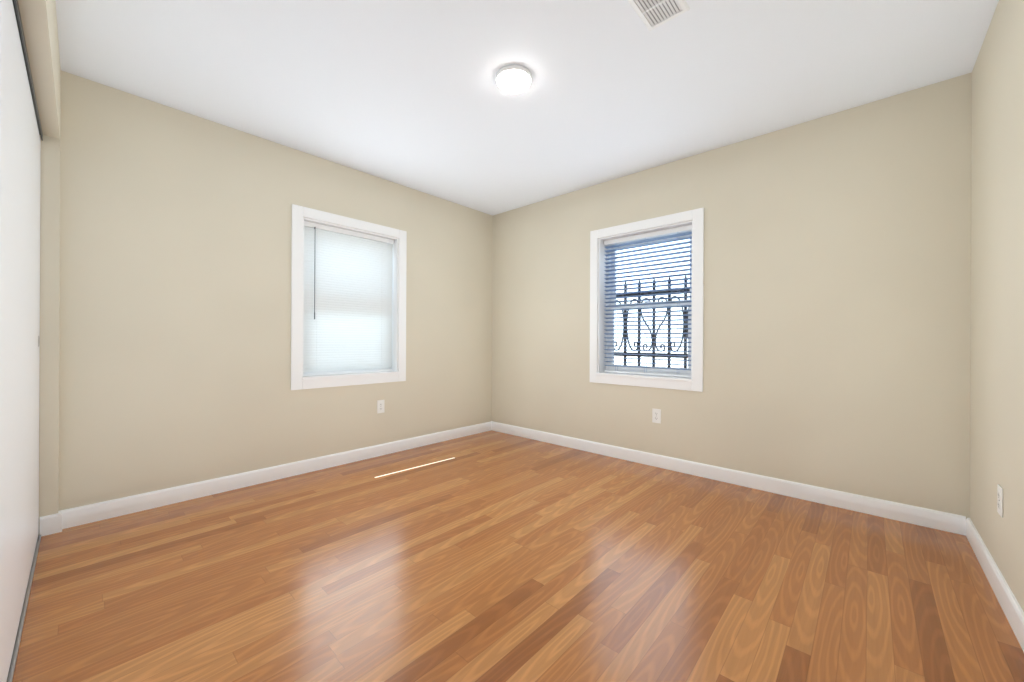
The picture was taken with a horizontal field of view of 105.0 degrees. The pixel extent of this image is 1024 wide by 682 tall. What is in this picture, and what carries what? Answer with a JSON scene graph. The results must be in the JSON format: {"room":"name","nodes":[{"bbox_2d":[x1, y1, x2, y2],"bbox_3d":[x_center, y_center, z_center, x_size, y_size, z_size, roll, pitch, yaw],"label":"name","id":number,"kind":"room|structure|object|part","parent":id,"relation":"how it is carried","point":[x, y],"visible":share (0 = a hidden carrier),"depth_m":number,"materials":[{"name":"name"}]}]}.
{"room":"empty bedroom","nodes":[
{"label":"empty bedroom","id":0,"kind":"room"},
{"bbox_2d":[18,0,60,535],"bbox_3d":[-1.151,-0.213,0.811,3.575,2.440,0.200,0,0,42],"label":"wall","id":1,"kind":"structure","parent":0,"point":[39,22],"depth_m":2.02,"materials":[{"name":"beige paint"}]},
{"bbox_2d":[0,0,42,681],"bbox_3d":[-1.383,-0.030,1.010,2.881,2.045,0.100,0,0,42],"label":"closet doors","id":2,"kind":"structure","parent":1,"relation":"in","point":[20,142],"depth_m":1.30,"materials":[{"name":"white wood"}]},
{"bbox_2d":[7,535,40,681],"bbox_3d":[-1.387,1.000,1.011,2.881,0.010,0.102,0,0,42],"label":"track","id":3,"kind":"object","parent":1,"relation":"in","point":[16,647],"visible":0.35,"depth_m":1.41,"materials":[{"name":"silver metal"}]},
{"bbox_2d":[39,513,57,536],"bbox_3d":[-2.397,0.952,2.034,0.014,0.098,0.062,0,0,42],"label":"baseboard","id":4,"kind":"object","parent":1,"relation":"attached to","point":[48,525],"visible":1,"depth_m":2.03,"materials":[{"name":"white paint"}]},
{"bbox_2d":[58,511,61,532],"bbox_3d":[-2.381,0.952,2.071,0.040,0.098,0.014,0,0,42],"label":"baseboard","id":5,"kind":"object","parent":1,"relation":"attached to","point":[59,521],"visible":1,"depth_m":2.06,"materials":[{"name":"white paint"}]},
{"bbox_2d":[58,70,492,510],"bbox_3d":[-1.609,-0.215,3.118,0.210,2.440,4.293,0,0,42],"label":"wall","id":6,"kind":"structure","parent":0,"point":[175,307],"depth_m":2.56,"materials":[{"name":"beige paint"}]},
{"bbox_2d":[58,421,491,528],"bbox_3d":[-1.316,0.957,3.279,0.014,0.098,3.233,0,0,42],"label":"baseboard","id":7,"kind":"structure","parent":6,"relation":"attached to","point":[84,514],"depth_m":2.68,"materials":[{"name":"white paint"}]},
{"bbox_2d":[291,204,406,389],"bbox_3d":[-1.383,-0.324,3.344,0.238,1.382,0.972,0,0,42],"label":"window","id":8,"kind":"structure","parent":6,"relation":"in","point":[349,327],"depth_m":3.28,"materials":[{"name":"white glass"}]},
{"bbox_2d":[314,227,315,318],"bbox_3d":[-1.546,-0.532,3.080,0.014,0.724,0.009,0,0,42],"label":"blind wand","id":9,"kind":"object","parent":8,"relation":"hanging from","point":[314,286],"visible":0.96,"depth_m":3.08,"materials":[{"name":"grey plastic"}]},
{"bbox_3d":[-1.433,-0.326,3.389,0.088,1.202,0.796,0,0,42],"label":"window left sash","id":10,"kind":"part","parent":8,"relation":"part of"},
{"bbox_2d":[377,400,384,412],"bbox_3d":[-1.154,0.577,3.459,0.007,0.114,0.070,0,0,42],"label":"electrical outlet","id":11,"kind":"object","parent":6,"relation":"attached to","point":[380,406],"visible":1,"depth_m":3.46,"materials":[{"name":"white plastic"}]},
{"bbox_2d":[12,430,1023,681],"bbox_3d":[-0.217,1.061,1.843,3.995,0.101,4.293,0,0,42],"label":"floor","id":12,"kind":"structure","parent":0,"point":[490,556],"depth_m":1.63,"materials":[{"name":"laminate"}]},
{"bbox_2d":[55,0,998,215],"bbox_3d":[-0.204,-1.478,1.843,3.995,0.100,4.293,0,0,42],"label":"ceiling","id":13,"kind":"structure","parent":0,"point":[410,94],"depth_m":2.08,"materials":[{"name":"white paint"}]},
{"bbox_2d":[496,65,531,93],"bbox_3d":[0.010,-1.399,2.126,0.198,0.056,0.198,0,0,42],"label":"ceiling light","id":14,"kind":"object","parent":13,"relation":"attached to","point":[513,79],"visible":1,"depth_m":2.08,"materials":[{"name":"white glass"}]},
{"bbox_2d":[628,0,689,30],"bbox_3d":[0.582,-1.419,1.618,0.180,0.008,0.340,0,0,42],"label":"ceiling vent","id":15,"kind":"object","parent":13,"relation":"in","point":[653,14],"visible":1,"depth_m":1.68,"materials":[{"name":"white metal"}]},
{"bbox_2d":[492,72,971,518],"bbox_3d":[1.243,-0.201,3.281,3.785,2.440,0.210,0,0,42],"label":"wall","id":16,"kind":"structure","parent":0,"point":[837,303],"depth_m":2.56,"materials":[{"name":"beige paint"}]},
{"bbox_2d":[590,208,703,391],"bbox_3d":[1.145,-0.311,3.352,0.972,1.382,0.238,0,0,42],"label":"window","id":17,"kind":"structure","parent":16,"relation":"in","point":[657,234],"depth_m":3.32,"materials":[{"name":"clear glass"}]},
{"bbox_3d":[1.190,-0.313,3.401,0.796,1.202,0.088,0,0,42],"label":"window right sash","id":18,"kind":"part","parent":17,"relation":"part of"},
{"bbox_2d":[614,276,689,367],"bbox_3d":[1.244,-0.111,3.462,0.920,0.910,0.061,0,0,42],"label":"window grille","id":19,"kind":"object","parent":16,"relation":"in","point":[653,331],"depth_m":3.47,"materials":[{"name":"black metal"}]},
{"bbox_2d":[652,408,660,423],"bbox_3d":[1.174,0.609,3.193,0.070,0.114,0.007,0,0,42],"label":"electrical outlet","id":20,"kind":"object","parent":16,"relation":"attached to","point":[656,415],"visible":1,"depth_m":3.19,"materials":[{"name":"white plastic"}]},
{"bbox_2d":[492,421,965,535],"bbox_3d":[1.084,0.970,3.269,3.547,0.098,0.014,0,0,42],"label":"baseboard","id":21,"kind":"structure","parent":16,"relation":"attached to","point":[938,520],"depth_m":2.65,"materials":[{"name":"white paint"}]},
{"bbox_2d":[970,0,1023,611],"bbox_3d":[1.118,-0.201,0.490,0.210,2.440,4.083,0,0,42],"label":"wall","id":22,"kind":"structure","parent":0,"point":[997,322],"depth_m":1.61,"materials":[{"name":"beige paint"}]},
{"bbox_2d":[966,518,1023,651],"bbox_3d":[1.310,0.971,0.875,0.014,0.098,3.219,0,0,42],"label":"baseboard","id":23,"kind":"structure","parent":22,"relation":"attached to","point":[1010,606],"depth_m":1.55,"materials":[{"name":"white paint"}]},
{"bbox_2d":[997,484,1002,517],"bbox_3d":[1.956,0.640,1.576,0.007,0.114,0.070,0,0,42],"label":"outlet","id":24,"kind":"object","parent":22,"relation":"attached to","point":[999,499],"visible":0.96,"depth_m":1.57,"materials":[{"name":"white plastic"}]},
{"label":"outside","id":25,"kind":"structure","parent":0,"visible":0},
{"bbox_2d":[614,239,689,367],"bbox_3d":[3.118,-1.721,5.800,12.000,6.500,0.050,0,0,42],"label":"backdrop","id":26,"kind":"structure","parent":25,"point":[657,322],"depth_m":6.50,"materials":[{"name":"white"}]}
]}

